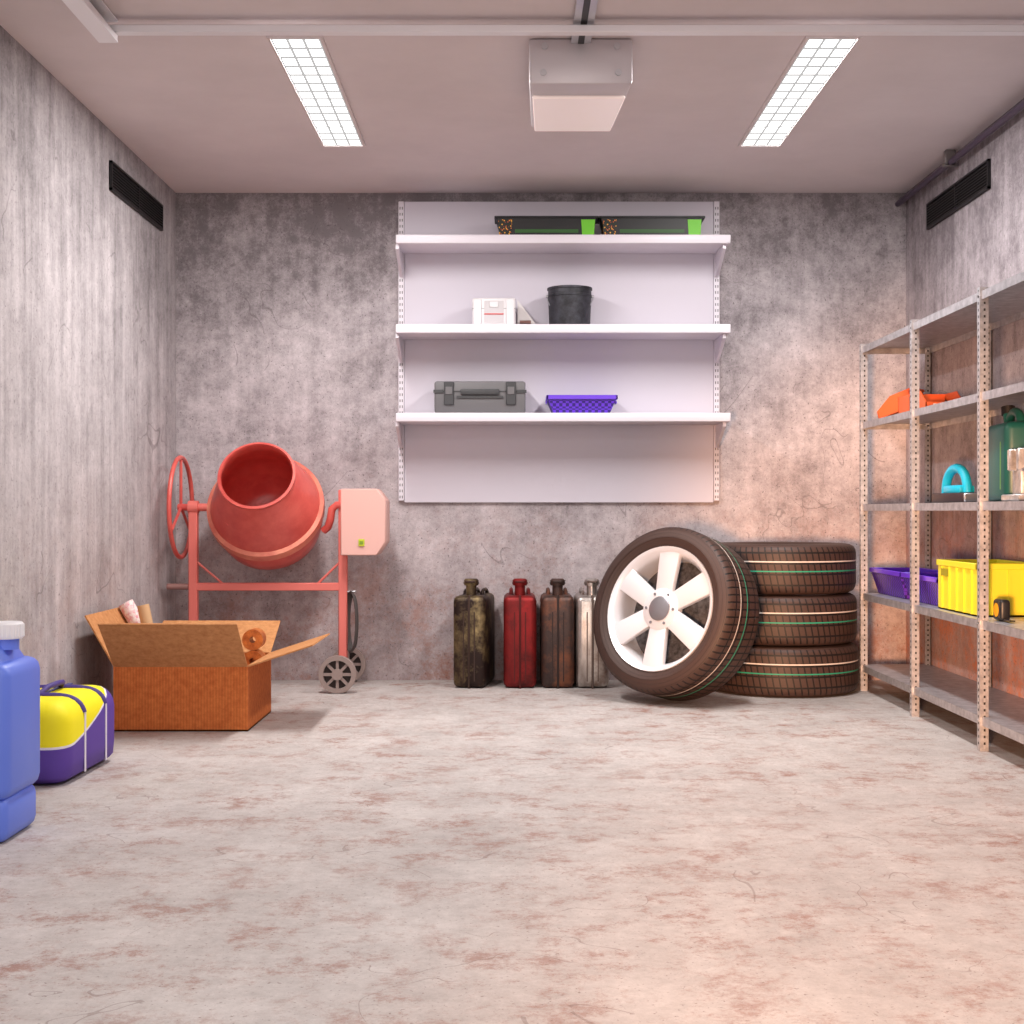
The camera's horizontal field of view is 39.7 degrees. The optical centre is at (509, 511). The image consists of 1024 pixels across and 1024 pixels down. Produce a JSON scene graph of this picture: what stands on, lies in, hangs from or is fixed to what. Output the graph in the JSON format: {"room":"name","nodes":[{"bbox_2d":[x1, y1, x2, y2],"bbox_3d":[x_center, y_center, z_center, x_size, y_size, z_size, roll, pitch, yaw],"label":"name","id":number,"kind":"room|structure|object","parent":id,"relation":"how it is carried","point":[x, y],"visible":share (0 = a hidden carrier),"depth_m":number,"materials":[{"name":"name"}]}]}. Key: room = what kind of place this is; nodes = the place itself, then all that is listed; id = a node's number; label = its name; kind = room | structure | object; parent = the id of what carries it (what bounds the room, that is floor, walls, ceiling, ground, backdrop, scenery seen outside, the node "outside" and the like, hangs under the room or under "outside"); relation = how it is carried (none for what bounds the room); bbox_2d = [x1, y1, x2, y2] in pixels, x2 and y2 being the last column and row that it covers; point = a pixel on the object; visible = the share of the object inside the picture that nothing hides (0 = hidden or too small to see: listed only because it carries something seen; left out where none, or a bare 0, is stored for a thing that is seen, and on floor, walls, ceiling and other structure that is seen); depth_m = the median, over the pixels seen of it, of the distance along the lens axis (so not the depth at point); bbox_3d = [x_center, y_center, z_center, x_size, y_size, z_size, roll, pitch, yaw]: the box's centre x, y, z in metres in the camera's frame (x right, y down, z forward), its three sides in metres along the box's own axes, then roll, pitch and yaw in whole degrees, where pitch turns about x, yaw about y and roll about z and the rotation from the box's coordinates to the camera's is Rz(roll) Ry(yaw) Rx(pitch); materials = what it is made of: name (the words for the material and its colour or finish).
{"room":"garage","nodes":[
{"label":"garage","id":0,"kind":"room"},
{"bbox_2d":[0,25,175,696],"bbox_3d":[-1.843,-0.403,2.990,0.120,2.600,9.180,0,0,0],"label":"wall","id":1,"kind":"structure","parent":0,"point":[88,282],"depth_m":5.83,"materials":[{"name":"concrete"}]},
{"bbox_2d":[109,160,162,230],"bbox_3d":[-1.774,-1.498,6.775,0.014,0.130,0.930,0,0,0],"label":"air vent","id":2,"kind":"object","parent":1,"relation":"in","point":[121,184],"visible":1,"depth_m":6.71,"materials":[{"name":"black metal"}]},
{"bbox_2d":[0,680,1023,1023],"bbox_3d":[0.166,0.947,2.990,4.137,0.100,9.420,0,0,0],"label":"floor","id":3,"kind":"structure","parent":0,"point":[373,851],"depth_m":3.56,"materials":[{"name":"concrete"}]},
{"bbox_2d":[0,621,39,841],"bbox_3d":[-1.525,0.601,3.950,0.360,0.590,0.290,0,0,0],"label":"canister","id":4,"kind":"object","parent":3,"relation":"on","point":[19,673],"visible":1,"depth_m":3.90,"materials":[{"name":"blue plastic"}]},
{"bbox_2d":[33,679,113,783],"bbox_3d":[-1.592,0.739,4.900,0.331,0.314,0.560,0,0,2],"label":"duffel bag","id":5,"kind":"object","parent":3,"relation":"on","point":[77,721],"visible":0.73,"depth_m":4.75,"materials":[{"name":"fabric"}]},
{"bbox_2d":[84,607,329,730],"bbox_3d":[-1.274,0.659,6.107,0.934,0.473,1.066,0,0,0],"label":"cardboard box","id":6,"kind":"object","parent":3,"relation":"on","point":[168,675],"visible":0.94,"depth_m":5.80,"materials":[{"name":"brown cardboard"}]},
{"bbox_2d":[119,599,139,622],"bbox_3d":[-1.569,0.633,6.285,0.324,0.493,0.068,0,0,0],"label":"roll","id":7,"kind":"object","parent":6,"relation":"in","point":[129,609],"visible":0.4,"depth_m":6.25,"materials":[{"name":"paper"}]},
{"bbox_2d":[137,604,152,622],"bbox_3d":[-1.555,0.636,6.205,0.149,0.471,0.052,0,0,0],"label":"cardboard tube","id":8,"kind":"object","parent":6,"relation":"in","point":[145,616],"visible":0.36,"depth_m":6.18,"materials":[{"name":"beige cardboard"}]},
{"bbox_3d":[-1.131,0.841,6.280,0.092,0.092,0.090,0,0,0],"label":"tape roll","id":9,"kind":"object","parent":6,"relation":"in","visible":0},
{"bbox_3d":[-1.131,0.748,6.280,0.092,0.092,0.090,0,0,0],"label":"tape roll","id":10,"kind":"object","parent":9,"relation":"on","visible":0},
{"bbox_2d":[245,649,264,664],"bbox_3d":[-1.131,0.655,6.280,0.092,0.092,0.090,0,0,0],"label":"tape roll","id":11,"kind":"object","parent":10,"relation":"on","point":[257,654],"visible":0.52,"depth_m":6.24,"materials":[{"name":"orange plastic"}]},
{"bbox_2d":[242,628,265,649],"bbox_3d":[-1.131,0.562,6.280,0.092,0.092,0.090,0,0,0],"label":"tape roll","id":12,"kind":"object","parent":11,"relation":"on","point":[258,634],"visible":1,"depth_m":6.24,"materials":[{"name":"orange plastic"}]},
{"bbox_2d":[166,442,389,692],"bbox_3d":[-1.189,0.274,7.235,1.128,1.244,0.688,0,0,0],"label":"mixer","id":13,"kind":"object","parent":3,"relation":"on","point":[265,508],"visible":0.99,"depth_m":7.15,"materials":[{"name":"red paint"}]},
{"bbox_2d":[454,578,494,688],"bbox_3d":[-0.185,0.621,7.383,0.168,0.557,0.353,0,0,8],"label":"jerry can","id":14,"kind":"object","parent":3,"relation":"on","point":[474,610],"visible":1,"depth_m":7.22,"materials":[{"name":"brown"}]},
{"bbox_2d":[504,578,535,688],"bbox_3d":[0.051,0.621,7.383,0.168,0.557,0.353,0,0,0],"label":"jerry can","id":15,"kind":"object","parent":3,"relation":"on","point":[519,605],"visible":1,"depth_m":7.21,"materials":[{"name":"red metal"}]},
{"bbox_2d":[540,578,573,688],"bbox_3d":[0.244,0.621,7.383,0.168,0.557,0.353,0,0,0],"label":"jerry can","id":16,"kind":"object","parent":3,"relation":"on","point":[556,606],"visible":1,"depth_m":7.21,"materials":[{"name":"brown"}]},
{"bbox_2d":[574,578,608,688],"bbox_3d":[0.420,0.621,7.383,0.168,0.557,0.353,0,0,0],"label":"jerry can","id":17,"kind":"object","parent":3,"relation":"on","point":[590,671],"visible":0.84,"depth_m":7.21,"materials":[{"name":"metal"}]},
{"bbox_2d":[593,527,758,700],"bbox_3d":[0.780,0.483,6.740,0.801,0.825,0.459,0,0,43],"label":"wheel","id":18,"kind":"object","parent":3,"relation":"on","point":[676,613],"visible":1,"depth_m":6.62,"materials":[{"name":"rubber"}]},
{"bbox_2d":[718,642,858,696],"bbox_3d":[1.381,0.773,7.185,0.744,0.245,0.744,0,0,-10],"label":"tyre","id":19,"kind":"object","parent":3,"relation":"on","point":[820,670],"visible":0.64,"depth_m":6.85,"materials":[{"name":"rubber"}]},
{"bbox_2d":[753,592,856,645],"bbox_3d":[1.375,0.526,7.190,0.744,0.245,0.744,0,0,40],"label":"tyre","id":20,"kind":"object","parent":19,"relation":"on","point":[823,619],"visible":0.54,"depth_m":6.84,"materials":[{"name":"rubber"}]},
{"bbox_2d":[721,542,855,594],"bbox_3d":[1.370,0.280,7.194,0.744,0.245,0.744,0,0,-10],"label":"tyre","id":21,"kind":"object","parent":20,"relation":"on","point":[776,568],"visible":0.76,"depth_m":6.86,"materials":[{"name":"rubber"}]},
{"bbox_2d":[859,271,1023,751],"bbox_3d":[1.933,0.027,5.787,0.354,1.740,2.742,0,0,0],"label":"metal shelving rack","id":22,"kind":"object","parent":3,"relation":"on","point":[1000,304],"visible":0.97,"depth_m":6.17,"materials":[{"name":"metal"}]},
{"bbox_2d":[877,388,924,417],"bbox_3d":[1.920,-0.527,6.961,0.128,0.144,0.203,0,0,-40],"label":"bin","id":23,"kind":"object","parent":22,"relation":"on","point":[890,406],"visible":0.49,"depth_m":6.94,"materials":[{"name":"orange plastic"}]},
{"bbox_2d":[869,567,937,598],"bbox_3d":[1.936,0.342,6.870,0.256,0.126,0.558,0,0,0],"label":"plastic basket","id":24,"kind":"object","parent":22,"relation":"on","point":[888,581],"visible":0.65,"depth_m":6.89,"materials":[{"name":"purple plastic"}]},
{"bbox_2d":[900,572,937,605],"bbox_3d":[1.936,0.342,6.300,0.256,0.126,0.558,0,0,0],"label":"plastic basket","id":25,"kind":"object","parent":22,"relation":"on","point":[928,581],"visible":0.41,"depth_m":6.25,"materials":[{"name":"purple plastic"}]},
{"bbox_2d":[897,395,946,412],"bbox_3d":[1.950,-0.500,6.693,0.178,0.100,0.270,0,0,0],"label":"bin","id":26,"kind":"object","parent":22,"relation":"on","point":[903,402],"visible":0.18,"depth_m":6.73,"materials":[{"name":"orange plastic"}]},
{"bbox_2d":[908,391,960,410],"bbox_3d":[1.950,-0.500,6.503,0.178,0.100,0.270,0,0,0],"label":"bin","id":27,"kind":"object","parent":22,"relation":"on","point":[925,400],"visible":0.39,"depth_m":6.56,"materials":[{"name":"orange plastic"}]},
{"bbox_2d":[932,464,976,502],"bbox_3d":[1.890,-0.122,5.978,0.110,0.165,0.305,0,0,-8],"label":"scrub brush","id":28,"kind":"object","parent":22,"relation":"on","point":[949,493],"visible":0.91,"depth_m":5.93,"materials":[{"name":"blue plastic"}]},
{"bbox_2d":[936,559,1023,615],"bbox_3d":[1.936,0.302,5.755,0.264,0.205,0.514,0,0,0],"label":"crate","id":29,"kind":"object","parent":22,"relation":"on","point":[957,578],"visible":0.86,"depth_m":5.57,"materials":[{"name":"yellow plastic"}]},
{"bbox_2d":[993,599,1014,621],"bbox_3d":[1.834,0.365,5.264,0.042,0.080,0.158,0,0,0],"label":"tape measure","id":30,"kind":"object","parent":22,"relation":"on","point":[1001,607],"visible":1,"depth_m":5.26,"materials":[{"name":"black plastic"}]},
{"bbox_2d":[989,405,1023,501],"bbox_3d":[1.940,-0.229,5.432,0.171,0.377,0.304,0,0,4],"label":"canister","id":31,"kind":"object","parent":22,"relation":"on","point":[1007,435],"visible":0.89,"depth_m":5.37,"materials":[{"name":"teal plastic"}]},
{"bbox_2d":[1001,448,1023,500],"bbox_3d":[1.885,-0.135,5.140,0.140,0.190,0.220,0,0,0],"label":"bench vise","id":32,"kind":"object","parent":22,"relation":"on","point":[1015,457],"visible":0.99,"depth_m":5.16,"materials":[{"name":"metal"}]},
{"bbox_2d":[0,0,1023,192],"bbox_3d":[0.166,-1.713,2.990,4.137,0.020,9.420,0,0,0],"label":"ceiling","id":33,"kind":"structure","parent":0,"point":[205,114],"depth_m":5.85,"materials":[{"name":"paint"}]},
{"bbox_2d":[266,36,365,146],"bbox_3d":[-0.770,-1.698,5.825,0.202,0.010,1.514,0,0,0],"label":"recessed light","id":34,"kind":"object","parent":33,"relation":"in","point":[306,62],"visible":0.9,"depth_m":5.68,"materials":[{"name":"white plastic"}]},
{"bbox_2d":[62,0,1023,42],"bbox_3d":[0.301,-1.661,1.683,3.438,0.083,6.466,0,0,0],"label":"door track","id":35,"kind":"object","parent":33,"relation":"attached to","point":[94,15],"visible":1,"depth_m":4.87,"materials":[{"name":"silver metal"}]},
{"bbox_2d":[529,0,631,130],"bbox_3d":[0.255,-1.615,2.250,0.372,0.173,7.100,0,0,0],"label":"garage door opener","id":36,"kind":"object","parent":33,"relation":"attached to","point":[577,83],"visible":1,"depth_m":5.10,"materials":[{"name":"grey plastic"}]},
{"bbox_2d":[738,36,861,146],"bbox_3d":[1.157,-1.698,5.825,0.202,0.010,1.514,0,0,0],"label":"recessed light","id":37,"kind":"object","parent":33,"relation":"in","point":[817,59],"visible":0.9,"depth_m":5.68,"materials":[{"name":"white plastic"}]},
{"bbox_2d":[176,193,905,679],"bbox_3d":[0.166,-0.403,7.640,4.137,2.600,0.120,0,0,0],"label":"wall","id":38,"kind":"structure","parent":0,"point":[287,303],"depth_m":7.58,"materials":[{"name":"concrete"}]},
{"bbox_2d":[396,201,730,502],"bbox_3d":[0.267,-0.852,7.418,1.722,1.603,0.320,0,0,0],"label":"wall shelf unit","id":39,"kind":"object","parent":38,"relation":"attached to","point":[654,338],"visible":1,"depth_m":7.56,"materials":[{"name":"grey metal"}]},
{"bbox_2d":[433,381,526,412],"bbox_3d":[-0.155,-0.592,7.412,0.480,0.165,0.215,0,0,0],"label":"tool case","id":40,"kind":"object","parent":39,"relation":"on","point":[449,396],"visible":0.94,"depth_m":7.32,"materials":[{"name":"grey plastic"}]},
{"bbox_2d":[472,298,515,323],"bbox_3d":[-0.083,-1.036,7.426,0.229,0.145,0.181,0,0,0],"label":"case","id":41,"kind":"object","parent":39,"relation":"on","point":[484,310],"visible":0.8,"depth_m":7.34,"materials":[{"name":"white"}]},
{"bbox_2d":[518,301,534,323],"bbox_3d":[0.100,-1.044,7.511,0.120,0.160,0.023,0,0,0],"label":"trowel","id":42,"kind":"object","parent":39,"relation":"on","point":[523,316],"visible":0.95,"depth_m":7.52,"materials":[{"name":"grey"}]},
{"bbox_2d":[494,216,598,234],"bbox_3d":[0.190,-1.478,7.440,0.542,0.115,0.162,0,0,0],"label":"planter box","id":43,"kind":"object","parent":39,"relation":"on","point":[507,225],"visible":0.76,"depth_m":7.37,"materials":[{"name":"black plastic"}]},
{"bbox_2d":[546,285,593,323],"bbox_3d":[0.312,-1.065,7.420,0.250,0.205,0.236,0,0,0],"label":"paint bucket","id":44,"kind":"object","parent":39,"relation":"on","point":[567,304],"visible":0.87,"depth_m":7.32,"materials":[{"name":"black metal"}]},
{"bbox_2d":[545,395,617,412],"bbox_3d":[0.370,-0.555,7.410,0.368,0.091,0.256,0,0,0],"label":"plastic basket","id":45,"kind":"object","parent":39,"relation":"on","point":[556,403],"visible":0.9,"depth_m":7.30,"materials":[{"name":"purple plastic"}]},
{"bbox_2d":[597,216,704,234],"bbox_3d":[0.737,-1.478,7.440,0.552,0.115,0.162,0,0,0],"label":"planter box","id":46,"kind":"object","parent":39,"relation":"on","point":[609,225],"visible":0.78,"depth_m":7.37,"materials":[{"name":"black plastic"}]},
{"bbox_2d":[906,98,1023,698],"bbox_3d":[2.174,-0.403,2.990,0.120,2.600,9.180,0,0,0],"label":"wall","id":47,"kind":"structure","parent":0,"point":[981,244],"depth_m":6.58,"materials":[{"name":"concrete"}]},
{"bbox_2d":[926,159,990,229],"bbox_3d":[2.106,-1.488,6.700,0.014,0.130,0.920,0,0,0],"label":"air vent","id":48,"kind":"object","parent":47,"relation":"in","point":[977,181],"visible":1,"depth_m":6.65,"materials":[{"name":"black metal"}]},
{"bbox_2d":[895,99,1023,206],"bbox_3d":[2.069,-1.663,2.998,0.070,0.078,9.157,0,0,0],"label":"conduit pipe","id":49,"kind":"object","parent":47,"relation":"attached to","point":[951,157],"depth_m":6.55,"materials":[{"name":"grey metal"}]}
]}

